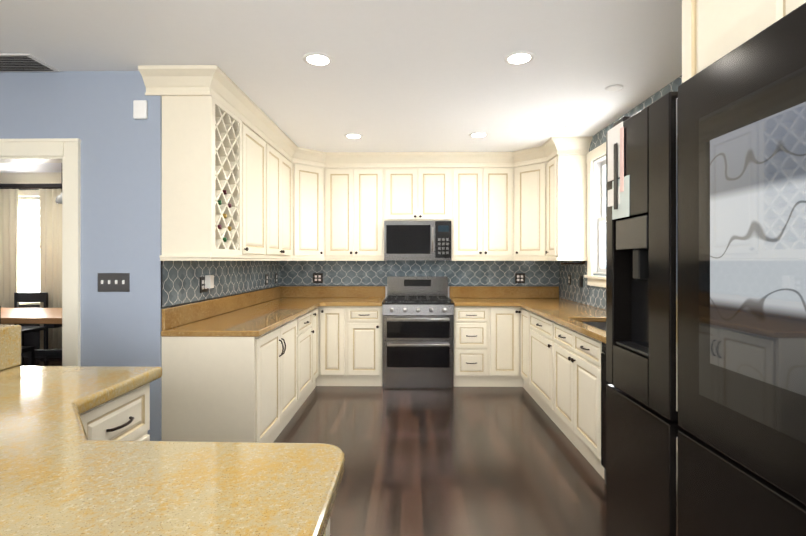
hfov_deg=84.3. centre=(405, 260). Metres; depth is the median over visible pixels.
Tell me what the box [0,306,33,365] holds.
dining chair
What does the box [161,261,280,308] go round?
tile backsplash
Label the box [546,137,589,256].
upper cabinet
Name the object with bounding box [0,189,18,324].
curtain
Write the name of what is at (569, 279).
electrical outlet
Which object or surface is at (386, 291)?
wall
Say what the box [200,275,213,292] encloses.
electrical outlet
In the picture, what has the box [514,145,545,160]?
crown molding
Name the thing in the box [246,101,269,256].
upper cabinet
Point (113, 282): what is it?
light switch
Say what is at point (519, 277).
electrical outlet
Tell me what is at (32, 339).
wall
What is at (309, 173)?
upper cabinet
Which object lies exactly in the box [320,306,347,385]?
base cabinet
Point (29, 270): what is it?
dining room window
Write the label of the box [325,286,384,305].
countertop
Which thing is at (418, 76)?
ceiling
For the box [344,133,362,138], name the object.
recessed light
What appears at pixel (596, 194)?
window
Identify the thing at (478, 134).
recessed light
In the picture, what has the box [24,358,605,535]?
floor
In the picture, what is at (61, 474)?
countertop
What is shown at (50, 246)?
curtain
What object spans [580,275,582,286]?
electrical outlet
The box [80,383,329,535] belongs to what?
base cabinet
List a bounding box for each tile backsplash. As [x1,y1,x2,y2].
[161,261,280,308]
[281,260,558,285]
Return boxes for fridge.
[606,2,805,535]
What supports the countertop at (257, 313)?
on the base cabinet at (315, 312)
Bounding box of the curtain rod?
[0,187,61,188]
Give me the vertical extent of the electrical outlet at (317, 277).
0.120 m
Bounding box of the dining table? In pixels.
[1,308,61,356]
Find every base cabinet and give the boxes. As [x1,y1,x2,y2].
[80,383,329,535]
[161,316,300,442]
[301,310,312,404]
[313,308,317,389]
[316,307,319,385]
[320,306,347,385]
[348,305,382,385]
[454,306,489,386]
[490,306,521,386]
[518,308,525,389]
[526,310,602,427]
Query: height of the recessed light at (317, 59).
0.006 m
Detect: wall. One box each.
[0,71,168,440]
[0,184,61,357]
[385,286,448,297]
[559,75,681,309]
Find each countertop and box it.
[0,366,344,535]
[161,286,324,336]
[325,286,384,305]
[449,286,516,306]
[507,286,605,343]
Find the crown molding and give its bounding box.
[0,172,61,183]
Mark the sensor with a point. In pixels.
(140, 109)
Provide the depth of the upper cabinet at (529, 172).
4.92 m
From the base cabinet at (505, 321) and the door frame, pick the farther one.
the base cabinet at (505, 321)
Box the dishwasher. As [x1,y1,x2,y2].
[601,342,609,483]
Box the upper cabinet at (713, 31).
[682,0,805,82]
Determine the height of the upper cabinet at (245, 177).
1.188 m
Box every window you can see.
[18,190,39,304]
[584,142,605,287]
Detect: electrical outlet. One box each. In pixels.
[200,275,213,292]
[265,274,267,284]
[313,273,322,282]
[515,273,524,282]
[568,274,570,284]
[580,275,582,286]
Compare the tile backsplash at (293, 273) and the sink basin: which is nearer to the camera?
the sink basin
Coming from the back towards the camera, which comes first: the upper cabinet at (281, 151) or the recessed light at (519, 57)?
the upper cabinet at (281, 151)
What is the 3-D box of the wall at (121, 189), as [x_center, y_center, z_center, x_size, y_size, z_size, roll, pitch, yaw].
[-4.078,0.074,2.966,5.000,2.590,0.120,0,0,1]
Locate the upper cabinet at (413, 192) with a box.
[386,165,453,220]
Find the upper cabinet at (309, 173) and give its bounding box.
[278,157,325,260]
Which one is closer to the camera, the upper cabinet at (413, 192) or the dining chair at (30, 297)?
the upper cabinet at (413, 192)
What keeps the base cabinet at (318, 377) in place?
on the floor
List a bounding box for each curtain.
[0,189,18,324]
[39,189,61,348]
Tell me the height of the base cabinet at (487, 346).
0.874 m
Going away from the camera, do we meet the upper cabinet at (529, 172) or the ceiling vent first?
the ceiling vent
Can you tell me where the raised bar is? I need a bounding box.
[0,325,20,369]
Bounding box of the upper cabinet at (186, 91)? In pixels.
[150,65,213,256]
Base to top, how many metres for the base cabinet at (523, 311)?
0.874 m
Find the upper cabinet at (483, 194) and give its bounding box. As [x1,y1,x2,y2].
[454,165,513,260]
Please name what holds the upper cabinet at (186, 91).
attached to the wall at (121, 189)
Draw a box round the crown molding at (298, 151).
[294,145,325,164]
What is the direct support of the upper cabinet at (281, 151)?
attached to the wall at (386, 291)
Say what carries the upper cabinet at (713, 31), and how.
attached to the wall at (588, 295)
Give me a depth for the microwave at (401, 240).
5.02 m
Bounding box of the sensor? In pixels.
[133,100,147,118]
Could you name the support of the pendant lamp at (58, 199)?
hanging from the ceiling
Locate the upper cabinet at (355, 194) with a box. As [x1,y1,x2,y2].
[326,165,385,260]
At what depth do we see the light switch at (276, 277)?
5.29 m
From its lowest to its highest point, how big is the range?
1.175 m
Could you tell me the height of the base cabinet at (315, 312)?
0.874 m
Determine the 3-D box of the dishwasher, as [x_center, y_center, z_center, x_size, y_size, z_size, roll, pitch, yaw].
[1.490,0.933,2.431,0.586,0.870,0.602,0,0,1]
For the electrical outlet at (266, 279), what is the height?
0.120 m
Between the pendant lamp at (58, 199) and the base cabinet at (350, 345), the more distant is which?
the base cabinet at (350, 345)
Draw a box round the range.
[382,276,453,387]
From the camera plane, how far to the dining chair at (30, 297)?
6.05 m
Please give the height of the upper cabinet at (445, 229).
0.444 m
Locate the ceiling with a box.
[0,0,681,172]
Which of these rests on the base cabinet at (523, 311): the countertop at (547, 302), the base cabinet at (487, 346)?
the countertop at (547, 302)
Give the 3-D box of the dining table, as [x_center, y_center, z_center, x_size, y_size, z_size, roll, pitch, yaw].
[-4.372,0.989,5.180,1.750,0.765,1.000,0,0,1]
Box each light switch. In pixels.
[98,273,129,291]
[275,273,277,283]
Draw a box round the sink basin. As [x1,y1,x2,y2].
[582,322,605,330]
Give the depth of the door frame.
2.87 m
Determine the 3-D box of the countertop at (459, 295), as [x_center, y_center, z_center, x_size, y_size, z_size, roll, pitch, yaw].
[0.858,0.406,5.061,0.660,0.179,0.699,0,0,1]
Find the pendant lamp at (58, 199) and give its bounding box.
[56,193,61,203]
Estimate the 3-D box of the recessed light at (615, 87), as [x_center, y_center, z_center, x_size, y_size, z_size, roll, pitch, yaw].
[1.475,-1.216,3.148,0.120,0.009,0.120,0,0,1]
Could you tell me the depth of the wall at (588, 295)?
4.41 m
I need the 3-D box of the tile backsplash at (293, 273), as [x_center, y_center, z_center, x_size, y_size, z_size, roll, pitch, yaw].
[0.157,0.144,5.412,3.400,0.343,0.008,0,0,1]
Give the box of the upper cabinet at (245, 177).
[142,69,245,256]
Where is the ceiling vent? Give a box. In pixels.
[0,54,60,71]
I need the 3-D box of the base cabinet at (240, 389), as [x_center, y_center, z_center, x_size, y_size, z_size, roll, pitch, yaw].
[-1.264,0.932,3.411,0.610,0.874,1.070,0,0,1]
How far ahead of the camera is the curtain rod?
6.17 m
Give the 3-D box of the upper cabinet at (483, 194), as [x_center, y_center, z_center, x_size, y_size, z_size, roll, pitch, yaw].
[0.886,-0.554,5.242,0.713,1.050,0.325,0,0,1]
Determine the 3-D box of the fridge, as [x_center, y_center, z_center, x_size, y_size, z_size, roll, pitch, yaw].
[1.130,0.452,1.056,0.929,1.830,0.910,0,0,1]
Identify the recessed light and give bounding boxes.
[303,52,332,65]
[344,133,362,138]
[469,132,487,137]
[504,51,534,64]
[605,84,622,90]
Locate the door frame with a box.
[0,138,80,365]
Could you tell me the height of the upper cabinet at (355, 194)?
1.050 m
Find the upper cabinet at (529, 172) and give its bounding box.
[510,157,561,260]
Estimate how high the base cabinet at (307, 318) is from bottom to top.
0.874 m
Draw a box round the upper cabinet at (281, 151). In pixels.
[270,125,293,256]
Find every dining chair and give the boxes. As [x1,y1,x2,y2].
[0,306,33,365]
[14,293,47,365]

